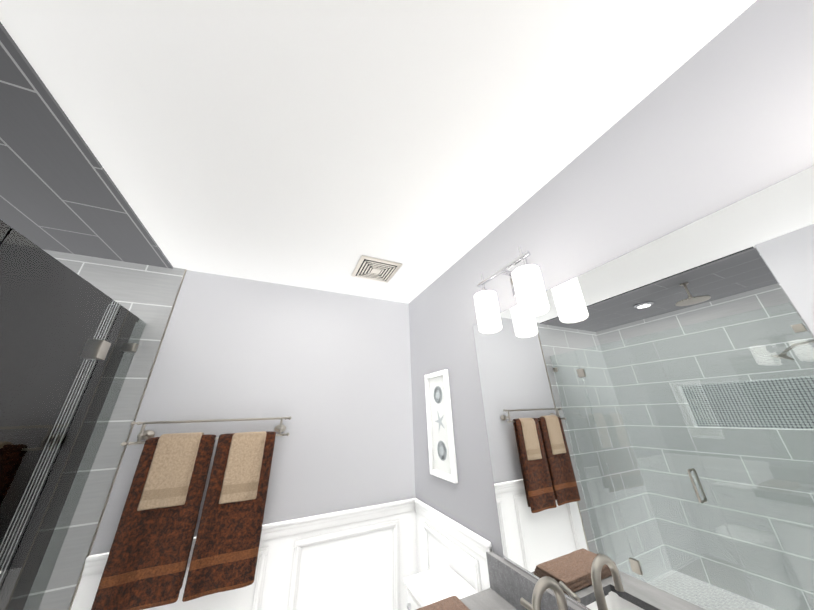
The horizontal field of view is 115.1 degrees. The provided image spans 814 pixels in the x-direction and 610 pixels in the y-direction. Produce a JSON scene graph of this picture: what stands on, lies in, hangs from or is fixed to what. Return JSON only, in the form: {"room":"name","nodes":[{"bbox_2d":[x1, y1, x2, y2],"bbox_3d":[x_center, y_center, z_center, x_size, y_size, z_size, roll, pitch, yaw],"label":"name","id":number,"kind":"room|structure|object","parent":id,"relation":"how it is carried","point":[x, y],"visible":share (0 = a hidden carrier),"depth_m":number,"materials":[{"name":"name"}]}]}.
{"room":"bathroom","nodes":[
{"label":"bathroom","id":0,"kind":"room"},
{"bbox_2d":[0,249,186,609],"bbox_3d":[-2.152,0.901,1.153,1.234,2.700,0.013,8,-25,-23],"label":"tiled wall","id":1,"kind":"structure","parent":0,"point":[148,295],"depth_m":1.51,"materials":[{"name":"grey tile"}]},
{"bbox_2d":[90,270,415,554],"bbox_3d":[-1.350,1.044,1.558,3.250,2.700,0.100,8,-25,-23],"label":"wall","id":2,"kind":"structure","parent":0,"point":[328,372],"depth_m":1.92,"materials":[{"name":"grey paint"}]},
{"bbox_2d":[91,416,290,609],"bbox_3d":[-1.166,1.098,1.469,0.834,0.831,0.152,8,-25,-23],"label":"towel rail","id":3,"kind":"object","parent":2,"relation":"attached to","point":[147,561],"visible":1,"depth_m":1.39,"materials":[{"name":"brown fabric"}]},
{"bbox_2d":[71,499,414,609],"bbox_3d":[-0.736,1.859,1.432,1.815,1.064,0.030,8,-25,-23],"label":"wainscoting","id":4,"kind":"structure","parent":2,"relation":"attached to","point":[372,557],"depth_m":1.64,"materials":[{"name":"white paint"}]},
{"bbox_2d":[0,0,756,302],"bbox_3d":[-0.739,-0.817,0.780,3.250,0.100,3.250,8,-25,-23],"label":"ceiling","id":5,"kind":"structure","parent":0,"point":[324,145],"depth_m":0.94,"materials":[{"name":"paint"}]},
{"bbox_2d":[0,22,172,268],"bbox_3d":[-1.850,-0.672,0.896,1.158,0.012,1.806,8,-25,-23],"label":"tile","id":6,"kind":"structure","parent":5,"relation":"attached to","point":[60,191],"depth_m":1.19,"materials":[{"name":"grey tile"}]},
{"bbox_2d":[351,255,401,282],"bbox_3d":[-0.240,-0.265,1.993,0.310,0.015,0.310,8,-25,-23],"label":"fan","id":7,"kind":"object","parent":5,"relation":"attached to","point":[371,268],"visible":1,"depth_m":1.97,"materials":[{"name":"plastic"}]},
{"bbox_2d":[409,0,813,557],"bbox_3d":[0.736,0.687,0.862,0.100,2.700,3.250,8,-25,-23],"label":"wall","id":8,"kind":"structure","parent":0,"point":[723,118],"depth_m":0.93,"materials":[{"name":"grey paint"}]},
{"bbox_2d":[424,369,457,482],"bbox_3d":[0.225,0.825,1.830,0.026,0.680,0.310,8,-25,-23],"label":"framed art","id":9,"kind":"object","parent":8,"relation":"attached to","point":[442,453],"visible":1,"depth_m":1.81,"materials":[{"name":"paper"}]},
{"bbox_2d":[411,498,492,591],"bbox_3d":[0.253,1.824,1.426,0.029,1.064,0.826,8,-25,-23],"label":"wainscoting","id":10,"kind":"structure","parent":8,"relation":"attached to","point":[440,541],"depth_m":1.57,"materials":[{"name":"white paint"}]},
{"bbox_2d":[474,247,549,333],"bbox_3d":[0.507,-0.083,1.279,0.191,0.375,0.386,8,-25,-23],"label":"sconce","id":11,"kind":"object","parent":8,"relation":"attached to","point":[528,288],"visible":1,"depth_m":1.15,"materials":[{"name":"white glass"}]},
{"bbox_2d":[473,166,813,609],"bbox_3d":[0.866,0.282,0.554,0.009,1.137,2.075,8,-25,-23],"label":"mirror","id":12,"kind":"object","parent":8,"relation":"attached to","point":[649,412],"visible":1,"depth_m":0.75,"materials":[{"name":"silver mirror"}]},
{"bbox_3d":[-0.655,1.767,-0.295,3.250,0.100,3.250,8,-25,-23],"label":"floor","id":13,"kind":"structure","parent":0,"visible":0},
{"bbox_2d":[404,565,477,609],"bbox_3d":[-0.063,1.802,1.049,0.889,0.832,0.410,8,-25,-23],"label":"toilet","id":14,"kind":"object","parent":13,"relation":"on","point":[429,587],"visible":0.83,"depth_m":1.35,"materials":[{"name":"white ceramic"}]},
{"bbox_2d":[460,551,582,609],"bbox_3d":[0.591,1.199,0.063,0.649,1.149,2.198,8,-25,-23],"label":"bathroom vanity","id":15,"kind":"object","parent":13,"relation":"on","point":[512,587],"visible":1,"depth_m":1.10,"materials":[{"name":"grey stone"}]},
{"bbox_2d":[416,596,469,609],"bbox_3d":[0.075,1.217,0.972,0.393,0.042,0.186,8,-25,-23],"label":"folded towel","id":16,"kind":"object","parent":15,"relation":"on","point":[453,603],"visible":1,"depth_m":1.06,"materials":[{"name":"brown fabric"}]},
{"bbox_2d":[520,576,582,609],"bbox_3d":[0.466,1.041,0.845,0.161,0.249,0.315,8,-25,-23],"label":"faucet","id":17,"kind":"object","parent":15,"relation":"on","point":[544,583],"depth_m":0.86,"materials":[{"name":"silver metal"}]},
{"bbox_3d":[-1.766,1.769,-0.117,1.170,0.100,1.830,8,-25,-23],"label":"shower floor","id":18,"kind":"structure","parent":13,"relation":"on","visible":0},
{"bbox_2d":[0,220,144,609],"bbox_3d":[-1.313,0.793,0.529,0.105,2.169,1.802,8,-25,-23],"label":"glass","id":19,"kind":"object","parent":18,"relation":"on","point":[57,317],"visible":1,"depth_m":1.09,"materials":[{"name":"clear glass"}]}
]}

